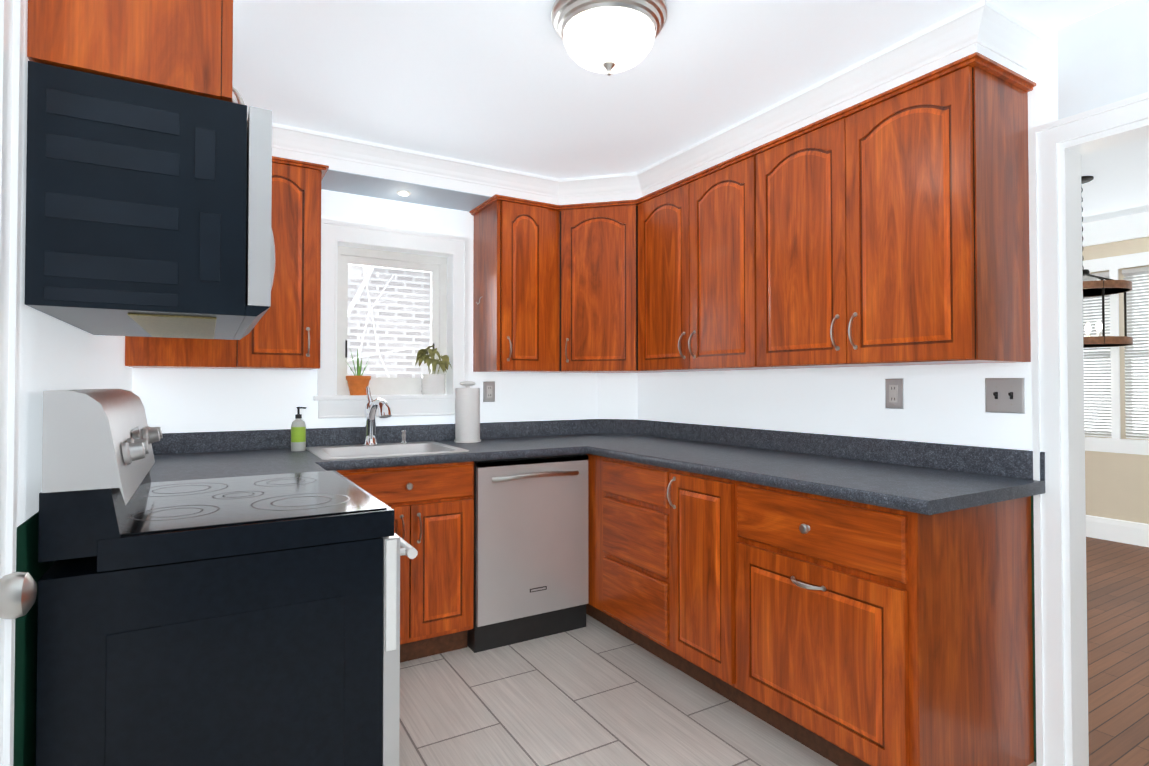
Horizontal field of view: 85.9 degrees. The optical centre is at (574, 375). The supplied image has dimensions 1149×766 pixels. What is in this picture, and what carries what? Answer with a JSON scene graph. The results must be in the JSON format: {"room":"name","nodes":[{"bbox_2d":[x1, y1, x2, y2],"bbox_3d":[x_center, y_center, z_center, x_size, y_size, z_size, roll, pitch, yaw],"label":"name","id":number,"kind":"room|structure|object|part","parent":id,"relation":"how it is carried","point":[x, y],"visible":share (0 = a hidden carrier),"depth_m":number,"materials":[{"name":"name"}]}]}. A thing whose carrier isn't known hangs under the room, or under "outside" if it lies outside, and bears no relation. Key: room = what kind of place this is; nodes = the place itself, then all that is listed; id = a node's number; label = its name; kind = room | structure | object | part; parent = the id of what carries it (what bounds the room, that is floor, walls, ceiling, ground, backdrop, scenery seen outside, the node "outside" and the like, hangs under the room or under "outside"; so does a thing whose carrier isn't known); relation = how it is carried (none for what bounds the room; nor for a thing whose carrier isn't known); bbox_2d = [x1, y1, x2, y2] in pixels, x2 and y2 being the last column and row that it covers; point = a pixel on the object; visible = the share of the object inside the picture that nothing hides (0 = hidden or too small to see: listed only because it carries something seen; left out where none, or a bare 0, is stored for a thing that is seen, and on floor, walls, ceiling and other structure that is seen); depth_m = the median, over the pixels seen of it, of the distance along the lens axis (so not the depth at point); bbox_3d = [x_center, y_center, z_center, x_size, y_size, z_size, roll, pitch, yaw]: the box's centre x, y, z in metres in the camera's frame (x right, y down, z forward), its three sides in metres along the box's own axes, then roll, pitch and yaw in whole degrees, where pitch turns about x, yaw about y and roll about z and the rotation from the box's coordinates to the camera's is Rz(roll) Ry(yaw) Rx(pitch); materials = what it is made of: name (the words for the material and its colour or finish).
{"room":"kitchen","nodes":[
{"label":"kitchen","id":0,"kind":"room"},
{"bbox_2d":[0,572,36,618],"bbox_3d":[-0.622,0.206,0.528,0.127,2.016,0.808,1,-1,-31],"label":"door knob","id":1,"kind":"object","parent":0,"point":[18,591],"depth_m":0.82,"materials":[{"name":"silver metal"}]},
{"bbox_2d":[17,0,132,526],"bbox_3d":[-0.875,0.057,0.816,0.110,2.340,4.270,1,-1,-31],"label":"wall","id":2,"kind":"structure","parent":0,"point":[55,354],"depth_m":1.20,"materials":[{"name":"paint"}]},
{"bbox_2d":[0,0,23,765],"bbox_3d":[-0.627,0.150,0.526,0.021,2.145,1.050,1,-1,-31],"label":"door frame","id":3,"kind":"structure","parent":2,"relation":"attached to","point":[11,53],"depth_m":0.96,"materials":[{"name":"white wood"}]},
{"bbox_2d":[13,511,54,765],"bbox_3d":[-1.142,0.751,1.362,0.002,0.970,0.900,1,-1,-31],"label":"wall","id":4,"kind":"structure","parent":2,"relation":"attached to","point":[25,686],"depth_m":1.12,"materials":[{"name":"green paint"}]},
{"bbox_2d":[27,0,244,104],"bbox_3d":[-1.003,-0.756,1.504,0.355,0.403,0.760,1,-1,-31],"label":"upper cabinet","id":5,"kind":"object","parent":2,"relation":"attached to","point":[185,46],"visible":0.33,"depth_m":1.17,"materials":[{"name":"brown wood"}]},
{"bbox_2d":[24,61,274,339],"bbox_3d":[-0.964,-0.330,1.520,0.443,0.434,0.764,1,-1,-31],"label":"microwave","id":6,"kind":"object","parent":5,"relation":"attached to","point":[148,210],"visible":1,"depth_m":1.17,"materials":[{"name":"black metal"}]},
{"bbox_2d":[132,189,597,432],"bbox_3d":[-0.872,0.098,3.447,2.805,2.340,0.250,1,-1,-31],"label":"wall","id":7,"kind":"structure","parent":0,"point":[178,400],"depth_m":3.10,"materials":[{"name":"paint"}]},
{"bbox_2d":[125,156,328,369],"bbox_3d":[-1.497,-0.485,2.711,0.744,0.904,0.388,1,-1,-31],"label":"upper cabinet","id":8,"kind":"object","parent":7,"relation":"attached to","point":[284,334],"visible":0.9,"depth_m":2.67,"materials":[{"name":"brown wood"}]},
{"bbox_2d":[313,394,454,418],"bbox_3d":[-0.956,0.159,3.286,0.818,0.113,0.140,1,-1,-31],"label":"window sill","id":9,"kind":"structure","parent":7,"relation":"attached to","point":[345,406],"depth_m":3.23,"materials":[{"name":"white wood"}]},
{"bbox_2d":[346,348,370,394],"bbox_3d":[-1.121,-0.025,3.196,0.132,0.252,0.124,1,-1,-31],"label":"potted plant","id":10,"kind":"object","parent":9,"relation":"on","point":[358,383],"visible":0.96,"depth_m":3.16,"materials":[{"name":"ceramic"}]},
{"bbox_2d":[415,345,451,394],"bbox_3d":[-0.772,-0.031,3.390,0.193,0.270,0.156,1,-1,-31],"label":"potted plant","id":11,"kind":"object","parent":9,"relation":"on","point":[433,384],"visible":0.98,"depth_m":3.35,"materials":[{"name":"white ceramic"}]},
{"bbox_2d":[317,218,468,395],"bbox_3d":[-0.975,-0.324,3.325,0.781,0.901,0.186,1,-1,-31],"label":"window","id":12,"kind":"structure","parent":7,"relation":"in","point":[335,234],"depth_m":3.33,"materials":[{"name":"white wood"}]},
{"bbox_3d":[-1.002,-0.286,3.372,0.616,0.780,0.056,1,-1,-31],"label":"kitchen window sash","id":13,"kind":"part","parent":12,"relation":"part of","materials":[{"name":"white wood"}]},
{"bbox_2d":[321,169,490,211],"bbox_3d":[-0.859,-0.932,3.142,0.856,0.003,0.314,1,-1,-31],"label":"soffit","id":14,"kind":"structure","parent":7,"relation":"attached to","point":[353,183],"depth_m":3.12,"materials":[{"name":"paint"}]},
{"bbox_2d":[396,190,410,195],"bbox_3d":[-0.868,-0.925,3.137,0.072,0.017,0.072,1,-1,-31],"label":"recessed light","id":15,"kind":"object","parent":14,"relation":"in","point":[404,193],"visible":0.98,"depth_m":3.12,"materials":[{"name":"silver metal"}]},
{"bbox_2d":[483,381,494,401],"bbox_3d":[-0.486,0.091,3.524,0.072,0.118,0.012,1,-1,-31],"label":"electrical outlet","id":16,"kind":"object","parent":7,"relation":"attached to","point":[488,391],"visible":1,"depth_m":3.52,"materials":[{"name":"silver metal"}]},
{"bbox_2d":[469,194,560,372],"bbox_3d":[-0.329,-0.475,3.405,0.401,0.904,0.388,1,-1,-31],"label":"upper cabinet","id":17,"kind":"object","parent":7,"relation":"attached to","point":[515,284],"visible":1,"depth_m":3.28,"materials":[{"name":"brown wood"}]},
{"bbox_2d":[534,200,670,372],"bbox_3d":[0.186,-0.472,3.551,0.665,0.904,0.665,1,-1,-31],"label":"upper cabinet","id":18,"kind":"object","parent":7,"relation":"attached to","point":[597,287],"visible":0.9,"depth_m":3.32,"materials":[{"name":"brown wood"}]},
{"bbox_2d":[598,373,637,418],"bbox_3d":[0.271,0.105,3.877,0.180,2.340,0.180,1,-1,-31],"label":"wall","id":19,"kind":"structure","parent":0,"point":[617,395],"depth_m":3.88,"materials":[{"name":"paint"}]},
{"bbox_2d":[232,0,1127,178],"bbox_3d":[0.172,-1.126,1.603,2.695,0.050,4.520,1,-1,-31],"label":"ceiling","id":20,"kind":"structure","parent":0,"point":[510,84],"depth_m":2.20,"materials":[{"name":"paint"}]},
{"bbox_2d":[551,0,666,75],"bbox_3d":[0.104,-1.002,1.875,0.352,0.188,0.352,1,-1,-31],"label":"ceiling light","id":21,"kind":"object","parent":20,"relation":"attached to","point":[608,40],"depth_m":1.79,"materials":[{"name":"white glass"}]},
{"bbox_3d":[0.104,-1.065,1.876,0.352,0.062,0.352,1,-1,-31],"label":"ceiling light","id":22,"kind":"part","parent":21,"relation":"part of","materials":[{"name":"white glass"}]},
{"bbox_2d":[399,537,1148,765],"bbox_3d":[1.986,1.277,2.412,6.680,0.050,5.700,1,-1,-31],"label":"floor","id":23,"kind":"structure","parent":0,"point":[594,692],"depth_m":2.35,"materials":[{"name":"tile"}]},
{"bbox_2d":[35,389,417,765],"bbox_3d":[-0.856,0.637,1.615,0.709,1.205,0.770,1,-1,-31],"label":"range","id":24,"kind":"object","parent":23,"relation":"on","point":[243,621],"visible":1,"depth_m":1.26,"materials":[{"name":"black metal"}]},
{"bbox_2d":[336,461,473,662],"bbox_3d":[-0.904,0.825,2.868,0.699,0.868,0.686,1,-1,-31],"label":"base cabinet","id":25,"kind":"object","parent":23,"relation":"on","point":[432,505],"visible":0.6,"depth_m":2.69,"materials":[{"name":"brown wood"}]},
{"bbox_2d":[161,428,316,438],"bbox_3d":[-1.462,0.317,2.557,0.660,0.130,0.510,1,-1,-31],"label":"backsplash","id":26,"kind":"structure","parent":25,"relation":"on","point":[189,435],"depth_m":2.84,"materials":[{"name":"stone"}]},
{"bbox_2d":[149,435,344,481],"bbox_3d":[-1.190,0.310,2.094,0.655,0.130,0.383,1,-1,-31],"label":"countertop","id":27,"kind":"structure","parent":25,"relation":"on","point":[242,455],"depth_m":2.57,"materials":[{"name":"stone"}]},
{"bbox_2d":[209,419,675,469],"bbox_3d":[-0.634,0.325,3.043,2.581,0.130,0.678,1,-1,-31],"label":"countertop","id":28,"kind":"structure","parent":25,"relation":"on","point":[521,439],"depth_m":3.21,"materials":[{"name":"stone"}]},
{"bbox_2d":[291,407,306,450],"bbox_3d":[-1.283,0.246,2.869,0.064,0.205,0.063,1,-1,-31],"label":"soap bottle","id":29,"kind":"object","parent":28,"relation":"on","point":[298,433],"visible":1,"depth_m":2.84,"materials":[{"name":"green plastic"}]},
{"bbox_2d":[363,386,391,445],"bbox_3d":[-0.960,0.198,3.010,0.071,0.293,0.260,1,-1,-41],"label":"faucet","id":30,"kind":"object","parent":28,"relation":"on","point":[381,405],"visible":1,"depth_m":3.05,"materials":[{"name":"silver metal"}]},
{"bbox_2d":[306,441,468,459],"bbox_3d":[-0.889,0.433,2.902,0.635,0.178,0.560,1,-1,-31],"label":"sink","id":31,"kind":"object","parent":28,"relation":"in","point":[362,451],"visible":0.31,"depth_m":3.01,"materials":[{"name":"silver metal"}]},
{"bbox_2d":[400,430,407,443],"bbox_3d":[-0.874,0.313,3.158,0.040,0.069,0.039,1,-1,-31],"label":"sprayer","id":32,"kind":"object","parent":31,"relation":"on","point":[403,435],"visible":1,"depth_m":3.15,"materials":[{"name":"silver metal"}]},
{"bbox_2d":[454,381,480,442],"bbox_3d":[-0.577,0.191,3.336,0.144,0.329,0.144,1,-1,-31],"label":"paper towel","id":33,"kind":"object","parent":28,"relation":"on","point":[467,413],"visible":1,"depth_m":3.28,"materials":[{"name":"white paper"}]},
{"bbox_2d":[467,454,587,652],"bbox_3d":[-0.325,0.831,3.175,0.596,0.866,0.658,1,-1,-31],"label":"dishwasher","id":34,"kind":"object","parent":23,"relation":"on","point":[530,548],"visible":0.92,"depth_m":2.92,"materials":[{"name":"silver metal"}]},
{"bbox_2d":[586,454,661,658],"bbox_3d":[0.519,0.827,2.974,0.660,0.868,0.707,1,-1,-31],"label":"base cabinet","id":35,"kind":"object","parent":23,"relation":"on","point":[625,497],"depth_m":2.82,"materials":[{"name":"brown wood"}]},
{"bbox_2d":[662,467,713,690],"bbox_3d":[0.781,0.820,2.533,0.660,0.868,0.447,1,-1,-31],"label":"base cabinet","id":36,"kind":"object","parent":23,"relation":"on","point":[687,497],"depth_m":2.45,"materials":[{"name":"brown wood"}]},
{"bbox_2d":[714,477,1033,765],"bbox_3d":[1.013,0.814,2.144,0.660,0.868,0.731,1,-1,-31],"label":"base cabinet","id":37,"kind":"object","parent":23,"relation":"on","point":[839,632],"depth_m":1.87,"materials":[{"name":"brown wood"}]},
{"bbox_2d":[585,423,1044,514],"bbox_3d":[0.788,0.317,2.517,0.675,0.130,1.680,1,-1,-31],"label":"countertop","id":38,"kind":"structure","parent":37,"relation":"on","point":[926,478],"depth_m":2.29,"materials":[{"name":"stone"}]},
{"bbox_2d":[638,0,1148,761],"bbox_3d":[1.440,0.079,2.193,0.112,2.340,4.270,1,-1,-31],"label":"wall","id":39,"kind":"structure","parent":0,"point":[1099,59],"depth_m":2.26,"materials":[{"name":"paint"}]},
{"bbox_2d":[247,0,1043,204],"bbox_3d":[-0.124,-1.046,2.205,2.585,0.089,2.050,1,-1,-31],"label":"crown molding","id":40,"kind":"structure","parent":39,"relation":"attached to","point":[994,28],"depth_m":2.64,"materials":[{"name":"white wood"}]},
{"bbox_2d":[635,150,802,371],"bbox_3d":[0.675,-0.481,2.998,0.388,0.904,0.817,1,-1,-31],"label":"upper cabinet","id":41,"kind":"object","parent":39,"relation":"attached to","point":[696,272],"visible":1,"depth_m":2.85,"materials":[{"name":"brown wood"}]},
{"bbox_2d":[752,52,1035,367],"bbox_3d":[1.108,-0.492,2.271,0.388,0.904,0.873,1,-1,-31],"label":"upper cabinet","id":42,"kind":"object","parent":39,"relation":"attached to","point":[892,226],"visible":1,"depth_m":2.02,"materials":[{"name":"brown wood"}]},
{"bbox_2d":[885,378,903,408],"bbox_3d":[1.244,0.070,2.405,0.012,0.118,0.072,1,-1,-31],"label":"electrical outlet","id":43,"kind":"object","parent":39,"relation":"attached to","point":[894,393],"visible":1,"depth_m":2.40,"materials":[{"name":"silver metal"}]},
{"bbox_2d":[985,378,1024,413],"bbox_3d":[1.438,0.067,2.070,0.020,0.118,0.118,1,-1,-31],"label":"switch plate","id":44,"kind":"object","parent":39,"relation":"attached to","point":[1004,395],"visible":1,"depth_m":2.07,"materials":[{"name":"silver metal"}]},
{"bbox_2d":[1029,92,1148,765],"bbox_3d":[1.798,0.216,1.583,0.150,2.045,1.020,1,-1,-31],"label":"door frame","id":45,"kind":"structure","parent":39,"relation":"attached to","point":[1046,139],"depth_m":1.94,"materials":[{"name":"white wood"}]},
{"bbox_2d":[1081,137,1148,223],"bbox_3d":[3.145,-1.282,3.141,3.985,0.050,5.700,1,-1,-31],"label":"ceiling","id":46,"kind":"structure","parent":0,"point":[1117,185],"depth_m":3.95,"materials":[{"name":"paint"}]},
{"bbox_2d":[1081,176,1132,347],"bbox_3d":[3.203,-0.715,3.900,0.472,1.060,0.472,1,-1,-31],"label":"chandelier","id":47,"kind":"object","parent":46,"relation":"hanging from","point":[1102,286],"visible":0.46,"depth_m":3.71,"materials":[{"name":"metal"}]},
{"bbox_2d":[1082,237,1148,523],"bbox_3d":[4.771,0.018,4.088,0.200,2.520,5.500,1,-1,-31],"label":"wall","id":48,"kind":"structure","parent":0,"point":[1116,485],"depth_m":4.81,"materials":[{"name":"beige paint"}]},
{"bbox_2d":[1082,252,1148,454],"bbox_3d":[4.474,-0.171,4.502,0.210,1.530,2.570,1,-1,-31],"label":"window","id":49,"kind":"structure","parent":48,"relation":"in","point":[1115,443],"depth_m":4.81,"materials":[{"name":"white wood"}]},
{"bbox_2d":[1083,295,1109,336],"bbox_3d":[4.203,-0.476,4.959,0.045,0.323,0.171,1,-1,-31],"label":"window blinds","id":50,"kind":"object","parent":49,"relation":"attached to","point":[1106,305],"depth_m":4.97,"materials":[{"name":"white plastic"}]},
{"bbox_2d":[1084,347,1111,435],"bbox_3d":[4.202,0.127,4.950,0.045,0.697,0.173,1,-1,-31],"label":"window blinds","id":51,"kind":"object","parent":49,"relation":"attached to","point":[1109,347],"depth_m":4.95,"materials":[{"name":"white plastic"}]},
{"bbox_2d":[1122,266,1148,437],"bbox_3d":[4.328,-0.177,4.743,0.045,1.299,0.155,1,-1,-31],"label":"window blinds","id":52,"kind":"object","parent":49,"relation":"attached to","point":[1142,271],"depth_m":4.74,"materials":[{"name":"white plastic"}]},
{"label":"outside","id":53,"kind":"structure","parent":0,"visible":0},
{"bbox_2d":[348,265,430,377],"bbox_3d":[-2.174,-0.698,5.623,8.000,6.000,0.100,1,-1,-31],"label":"brick wall","id":54,"kind":"structure","parent":53,"point":[416,343],"depth_m":5.82,"materials":[{"name":"white brick"}]},
{"bbox_3d":[3.059,0.002,3.070,3.785,2.520,5.700,1,-1,-31],"label":"wall","id":55,"kind":"structure","parent":0,"visible":0},
{"bbox_2d":[1082,211,1148,546],"bbox_3d":[4.672,0.017,4.029,0.030,2.520,5.500,1,-1,-31],"label":"trim","id":56,"kind":"structure","parent":55,"relation":"attached to","point":[1123,228],"depth_m":4.78,"materials":[{"name":"white wood"}]},
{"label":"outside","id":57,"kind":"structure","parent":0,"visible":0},
{"bbox_2d":[348,266,411,376],"bbox_3d":[-1.694,0.084,4.366,1.156,2.405,0.102,1,-1,-37],"label":"branch","id":58,"kind":"object","parent":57,"point":[358,293],"depth_m":4.45,"materials":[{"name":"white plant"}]},
{"bbox_2d":[1083,274,1148,432],"bbox_3d":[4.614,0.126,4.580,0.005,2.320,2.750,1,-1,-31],"label":"outdoor view","id":59,"kind":"object","parent":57,"point":[1110,371],"depth_m":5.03,"materials":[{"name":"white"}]}
]}

